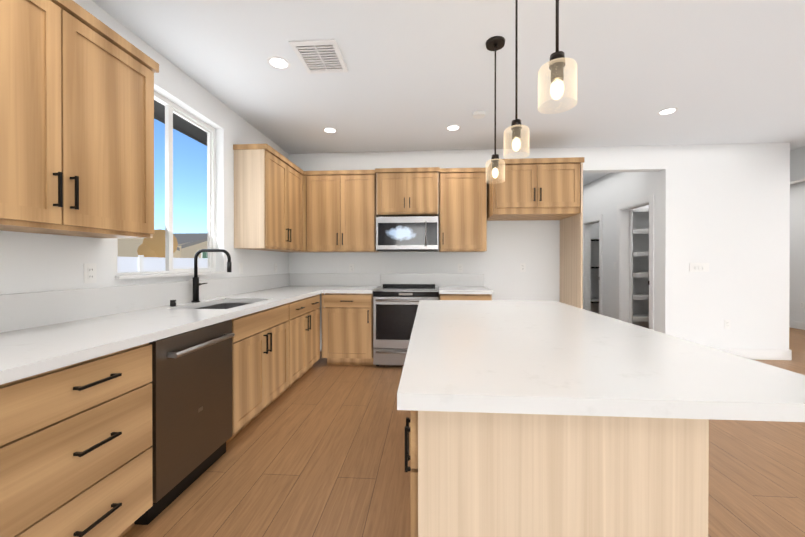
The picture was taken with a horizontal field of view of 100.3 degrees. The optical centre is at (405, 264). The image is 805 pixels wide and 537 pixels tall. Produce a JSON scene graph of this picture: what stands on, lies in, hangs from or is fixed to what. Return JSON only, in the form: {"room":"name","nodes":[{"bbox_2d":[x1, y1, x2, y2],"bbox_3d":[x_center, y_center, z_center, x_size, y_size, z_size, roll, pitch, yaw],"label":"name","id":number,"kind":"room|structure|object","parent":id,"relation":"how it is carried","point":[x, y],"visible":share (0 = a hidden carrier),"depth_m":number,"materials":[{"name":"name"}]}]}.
{"room":"kitchen","nodes":[
{"label":"kitchen","id":0,"kind":"room"},
{"bbox_2d":[0,0,288,294],"bbox_3d":[-1.811,-0.159,3.013,0.140,2.743,14.840,0,0,4],"label":"wall","id":1,"kind":"structure","parent":0,"point":[34,262],"depth_m":2.41,"materials":[{"name":"white paint"}]},
{"bbox_2d":[0,0,158,237],"bbox_3d":[-1.660,-0.670,1.489,0.368,1.033,1.039,0,0,4],"label":"upper cabinet","id":2,"kind":"object","parent":1,"relation":"attached to","point":[76,119],"visible":1,"depth_m":1.52,"materials":[{"name":"brown wood"}]},
{"bbox_2d":[84,263,96,283],"bbox_3d":[-1.810,0.052,1.931,0.008,0.114,0.070,0,0,4],"label":"electrical outlet","id":3,"kind":"object","parent":1,"relation":"attached to","point":[90,272],"visible":1,"depth_m":1.93,"materials":[{"name":"white plastic"}]},
{"bbox_2d":[118,91,215,274],"bbox_3d":[-1.871,-0.598,2.657,0.050,1.375,1.095,0,0,4],"label":"window","id":4,"kind":"structure","parent":1,"relation":"in","point":[171,107],"depth_m":2.72,"materials":[{"name":"white plastic"}]},
{"bbox_2d":[115,271,227,278],"bbox_3d":[-1.788,0.080,2.653,0.105,0.022,1.135,0,0,4],"label":"window sill","id":5,"kind":"structure","parent":1,"relation":"attached to","point":[162,275],"depth_m":2.46,"materials":[{"name":"white"}]},
{"bbox_2d":[154,100,206,145],"bbox_3d":[-2.114,-1.488,3.449,0.515,0.200,17.000,0,0,4],"label":"roof eave","id":6,"kind":"object","parent":1,"relation":"attached to","point":[187,128],"visible":0.18,"depth_m":3.41,"materials":[{"name":"grey"}]},
{"bbox_2d":[233,144,306,251],"bbox_3d":[-1.498,-0.678,3.851,0.367,1.032,1.011,0,0,4],"label":"upper cabinet","id":7,"kind":"object","parent":1,"relation":"attached to","point":[269,198],"depth_m":3.38,"materials":[{"name":"brown wood"}]},
{"bbox_2d":[92,0,804,185],"bbox_3d":[2.658,-1.579,2.701,9.100,0.100,14.840,0,0,4],"label":"ceiling","id":8,"kind":"structure","parent":0,"point":[419,75],"depth_m":2.64,"materials":[{"name":"white paint"}]},
{"bbox_2d":[267,56,290,69],"bbox_3d":[-0.961,-1.526,2.548,0.170,0.004,0.170,0,0,4],"label":"recessed light","id":9,"kind":"object","parent":8,"relation":"in","point":[278,62],"visible":1,"depth_m":2.54,"materials":[{"name":"white plastic"}]},
{"bbox_2d":[289,39,347,73],"bbox_3d":[-0.625,-1.522,2.475,0.320,0.012,0.380,0,0,4],"label":"ceiling vent","id":10,"kind":"object","parent":8,"relation":"in","point":[320,56],"visible":0.94,"depth_m":2.44,"materials":[{"name":"white metal"}]},
{"bbox_2d":[322,127,337,132],"bbox_3d":[-0.862,-1.531,3.840,0.170,0.004,0.170,0,0,4],"label":"recessed light","id":11,"kind":"object","parent":8,"relation":"in","point":[329,130],"visible":1,"depth_m":3.84,"materials":[{"name":"white plastic"}]},
{"bbox_2d":[446,125,460,130],"bbox_3d":[0.536,-1.531,3.769,0.170,0.004,0.170,0,0,4],"label":"recessed light","id":12,"kind":"object","parent":8,"relation":"in","point":[452,127],"visible":1,"depth_m":3.75,"materials":[{"name":"white plastic"}]},
{"bbox_2d":[473,110,485,118],"bbox_3d":[0.748,-1.514,3.407,0.132,0.034,0.132,0,0,4],"label":"smoke detector","id":13,"kind":"object","parent":8,"relation":"attached to","point":[479,114],"visible":1,"depth_m":3.38,"materials":[{"name":"white plastic"}]},
{"bbox_2d":[486,36,504,180],"bbox_3d":[0.619,-1.048,2.313,0.132,0.958,0.132,0,0,4],"label":"pendant light","id":14,"kind":"object","parent":8,"relation":"hanging from","point":[495,43],"visible":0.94,"depth_m":2.31,"materials":[{"name":"black metal"}]},
{"bbox_2d":[504,0,528,156],"bbox_3d":[0.581,-1.046,1.757,0.132,0.958,0.132,0,0,4],"label":"pendant light","id":15,"kind":"object","parent":8,"relation":"hanging from","point":[516,126],"visible":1,"depth_m":1.75,"materials":[{"name":"clear glass"}]},
{"bbox_2d":[538,0,576,113],"bbox_3d":[0.542,-1.044,1.200,0.132,0.958,0.132,0,0,4],"label":"pendant light","id":16,"kind":"object","parent":8,"relation":"hanging from","point":[556,63],"visible":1,"depth_m":1.19,"materials":[{"name":"clear glass"}]},
{"bbox_2d":[657,107,678,114],"bbox_3d":[2.623,-1.529,3.360,0.170,0.004,0.170,0,0,4],"label":"recessed light","id":17,"kind":"object","parent":8,"relation":"in","point":[667,111],"visible":1,"depth_m":3.36,"materials":[{"name":"white plastic"}]},
{"bbox_2d":[123,327,804,536],"bbox_3d":[2.658,1.239,2.711,9.100,0.050,14.840,0,0,4],"label":"floor","id":18,"kind":"structure","parent":0,"point":[317,449],"depth_m":1.96,"materials":[{"name":"brown wood"}]},
{"bbox_2d":[0,343,152,536],"bbox_3d":[-1.506,0.784,1.258,0.708,0.870,0.635,0,0,4],"label":"drawers","id":19,"kind":"object","parent":18,"relation":"on","point":[75,450],"visible":0.96,"depth_m":1.22,"materials":[{"name":"brown wood"}]},
{"bbox_2d":[134,319,234,524],"bbox_3d":[-1.426,0.784,1.889,0.683,0.866,0.612,0,0,4],"label":"dishwasher","id":20,"kind":"object","parent":18,"relation":"on","point":[191,382],"visible":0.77,"depth_m":1.78,"materials":[{"name":"black metal"}]},
{"bbox_2d":[226,303,288,443],"bbox_3d":[-1.410,0.779,2.647,0.708,0.870,0.882,0,0,4],"label":"base cabinet","id":21,"kind":"object","parent":18,"relation":"on","point":[260,361],"visible":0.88,"depth_m":2.52,"materials":[{"name":"brown wood"}]},
{"bbox_2d":[0,273,323,384],"bbox_3d":[-1.395,0.239,2.784,0.720,0.210,3.758,0,0,4],"label":"countertop","id":22,"kind":"structure","parent":21,"relation":"on","point":[43,332],"depth_m":1.79,"materials":[{"name":"white stone"}]},
{"bbox_2d":[170,300,175,306],"bbox_3d":[-1.690,0.283,2.444,0.038,0.045,0.038,0,0,4],"label":"air gap cap","id":23,"kind":"object","parent":22,"relation":"on","point":[172,303],"visible":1,"depth_m":2.43,"materials":[{"name":"black metal"}]},
{"bbox_2d":[191,249,231,301],"bbox_3d":[-1.551,0.090,2.745,0.326,0.428,0.160,0,0,4],"label":"faucet","id":24,"kind":"object","parent":22,"relation":"on","point":[196,284],"visible":1,"depth_m":2.69,"materials":[{"name":"black metal"}]},
{"bbox_2d":[195,303,250,308],"bbox_3d":[-1.415,0.449,2.647,0.464,0.210,0.704,0,0,4],"label":"sink bowl","id":25,"kind":"object","parent":22,"relation":"attached to","point":[224,305],"depth_m":2.99,"materials":[{"name":"silver metal"}]},
{"bbox_2d":[279,294,319,395],"bbox_3d":[-1.349,0.776,3.539,0.708,0.870,0.899,0,0,4],"label":"base cabinet","id":26,"kind":"object","parent":18,"relation":"on","point":[304,335],"visible":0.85,"depth_m":3.44,"materials":[{"name":"brown wood"}]},
{"bbox_2d":[321,293,372,364],"bbox_3d":[-0.672,0.773,4.266,0.608,0.870,0.708,0,0,4],"label":"base cabinet","id":27,"kind":"object","parent":18,"relation":"on","point":[347,328],"visible":0.75,"depth_m":3.96,"materials":[{"name":"brown wood"}]},
{"bbox_2d":[324,273,380,293],"bbox_3d":[-0.646,0.233,4.265,0.572,0.210,0.700,0,0,4],"label":"countertop","id":28,"kind":"structure","parent":27,"relation":"on","point":[333,282],"depth_m":4.59,"materials":[{"name":"white stone"}]},
{"bbox_2d":[373,284,438,365],"bbox_3d":[0.023,0.739,4.184,0.762,0.940,0.717,0,0,4],"label":"range","id":29,"kind":"object","parent":18,"relation":"on","point":[395,306],"visible":0.62,"depth_m":3.89,"materials":[{"name":"silver metal"}]},
{"bbox_2d":[439,294,491,299],"bbox_3d":[0.716,0.774,4.170,0.595,0.870,0.708,0,0,4],"label":"base cabinet","id":30,"kind":"object","parent":18,"relation":"on","point":[465,296],"visible":0.06,"depth_m":3.86,"materials":[{"name":"brown wood"}]},
{"bbox_2d":[381,274,493,293],"bbox_3d":[0.335,0.234,4.198,1.390,0.210,0.700,0,0,4],"label":"countertop","id":31,"kind":"structure","parent":30,"relation":"on","point":[459,283],"depth_m":4.51,"materials":[{"name":"white stone"}]},
{"bbox_2d":[487,157,583,308],"bbox_3d":[1.537,-0.001,4.139,1.018,2.420,0.652,0,0,4],"label":"cabinet","id":32,"kind":"object","parent":18,"relation":"on","point":[538,189],"visible":0.92,"depth_m":3.86,"materials":[{"name":"brown wood"}]},
{"bbox_2d":[400,313,708,536],"bbox_3d":[0.405,0.778,1.756,0.726,0.880,1.910,0,0,4],"label":"kitchen island","id":33,"kind":"object","parent":18,"relation":"on","point":[543,419],"depth_m":0.80,"materials":[{"name":"brown wood"}]},
{"bbox_2d":[397,300,804,421],"bbox_3d":[0.592,0.318,1.742,1.090,0.040,1.990,0,0,4],"label":"island countertop","id":34,"kind":"structure","parent":33,"relation":"on","point":[475,357],"depth_m":0.94,"materials":[{"name":"white stone"}]},
{"bbox_2d":[629,207,648,323],"bbox_3d":[4.094,0.153,5.408,1.065,2.102,0.345,0,0,4],"label":"pantry shelves","id":35,"kind":"object","parent":18,"relation":"on","point":[637,296],"visible":0.25,"depth_m":5.27,"materials":[{"name":"white wood"}]},
{"bbox_2d":[289,143,789,350],"bbox_3d":[1.546,-0.164,4.536,6.630,2.743,0.140,0,0,4],"label":"wall","id":36,"kind":"structure","parent":0,"point":[724,211],"depth_m":4.33,"materials":[{"name":"white paint"}]},
{"bbox_2d":[306,170,377,251],"bbox_3d":[-0.822,-0.681,4.441,0.898,1.033,0.368,0,0,4],"label":"upper cabinet","id":37,"kind":"object","parent":36,"relation":"attached to","point":[341,215],"visible":0.96,"depth_m":4.29,"materials":[{"name":"brown wood"}]},
{"bbox_2d":[375,167,439,216],"bbox_3d":[0.033,-0.914,4.364,0.805,0.575,0.402,0,0,4],"label":"upper cabinet","id":38,"kind":"object","parent":36,"relation":"attached to","point":[406,192],"visible":0.94,"depth_m":4.20,"materials":[{"name":"brown wood"}]},
{"bbox_2d":[376,216,437,251],"bbox_3d":[0.032,-0.379,4.341,0.773,0.425,0.452,0,0,4],"label":"microwave","id":39,"kind":"object","parent":38,"relation":"attached to","point":[409,234],"visible":1,"depth_m":4.16,"materials":[{"name":"silver metal"}]},
{"bbox_2d":[439,167,487,251],"bbox_3d":[0.737,-0.680,4.334,0.600,1.033,0.368,0,0,4],"label":"upper cabinet","id":40,"kind":"object","parent":36,"relation":"attached to","point":[462,209],"visible":0.96,"depth_m":4.19,"materials":[{"name":"brown wood"}]},
{"bbox_2d":[520,263,525,271],"bbox_3d":[1.561,0.043,4.460,0.070,0.114,0.008,0,0,4],"label":"electrical outlet","id":41,"kind":"object","parent":36,"relation":"attached to","point":[522,267],"visible":1,"depth_m":4.46,"materials":[{"name":"white plastic"}]},
{"bbox_2d":[690,263,708,271],"bbox_3d":[3.768,0.041,4.308,0.218,0.103,0.009,0,0,4],"label":"light switch","id":42,"kind":"object","parent":36,"relation":"attached to","point":[699,267],"visible":1,"depth_m":4.30,"materials":[{"name":"white plastic"}]},
{"bbox_2d":[715,348,791,359],"bbox_3d":[4.117,1.143,4.358,1.504,0.130,0.154,0,0,4],"label":"baseboard","id":43,"kind":"structure","parent":36,"relation":"attached to","point":[764,354],"depth_m":4.25,"materials":[{"name":"white"}]},
{"bbox_2d":[583,172,657,330],"bbox_3d":[3.562,-0.171,6.383,0.120,2.743,3.820,0,0,4],"label":"wall","id":44,"kind":"structure","parent":0,"point":[606,195],"depth_m":5.31,"materials":[{"name":"white paint"}]},
{"bbox_2d":[591,238,598,302],"bbox_3d":[4.201,0.131,6.929,1.060,1.305,0.395,0,0,4],"label":"closet shelves","id":45,"kind":"object","parent":44,"relation":"attached to","point":[594,300],"depth_m":6.76,"materials":[{"name":"white wood"}]},
{"bbox_2d":[583,194,653,329],"bbox_3d":[3.503,0.121,5.626,0.138,2.165,2.150,0,0,4],"label":"door frame","id":46,"kind":"structure","parent":44,"relation":"attached to","point":[622,284],"depth_m":5.34,"materials":[{"name":"white"}]},
{"bbox_2d":[789,181,804,322],"bbox_3d":[7.128,-0.156,2.399,0.140,2.743,14.840,0,0,4],"label":"wall","id":47,"kind":"structure","parent":0,"point":[797,254],"depth_m":6.27,"materials":[{"name":"white paint"}]},
{"bbox_2d":[789,320,804,329],"bbox_3d":[7.298,1.137,6.021,0.012,0.130,7.400,0,0,4],"label":"baseboard","id":48,"kind":"structure","parent":47,"relation":"attached to","point":[796,325],"depth_m":6.26,"materials":[{"name":"white"}]},
{"bbox_2d":[790,146,804,183],"bbox_3d":[4.955,-0.147,-0.058,0.140,2.743,9.640,0,0,4],"label":"wall","id":49,"kind":"structure","parent":0,"point":[797,165],"depth_m":4.45,"materials":[{"name":"white paint"}]},
{"label":"outside","id":50,"kind":"structure","parent":0,"visible":0},
{"bbox_3d":[-29.660,1.470,21.889,57.970,0.050,80.000,0,0,4],"label":"ground","id":51,"kind":"structure","parent":50,"visible":0},
{"bbox_2d":[118,238,179,257],"bbox_3d":[-19.946,-0.288,17.156,10.440,3.500,9.340,0,0,4],"label":"house","id":52,"kind":"structure","parent":51,"relation":"on","point":[127,247],"depth_m":18.09,"materials":[{"name":"beige"}]},
{"bbox_2d":[137,229,177,257],"bbox_3d":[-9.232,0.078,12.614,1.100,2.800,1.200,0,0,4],"label":"house","id":53,"kind":"structure","parent":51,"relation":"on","point":[154,246],"depth_m":12.22,"materials":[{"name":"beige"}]},
{"bbox_2d":[118,255,207,271],"bbox_3d":[-6.079,0.609,15.256,0.130,1.720,50.120,0,0,4],"label":"fence","id":54,"kind":"object","parent":51,"relation":"on","point":[139,263],"visible":0.02,"depth_m":8.60,"materials":[{"name":"white"}]},
{"bbox_2d":[173,233,206,257],"bbox_3d":[-19.306,-0.497,26.484,10.440,3.850,9.040,0,0,4],"label":"house","id":55,"kind":"structure","parent":51,"relation":"on","point":[190,245],"depth_m":23.36,"materials":[{"name":"beige"}]}
]}

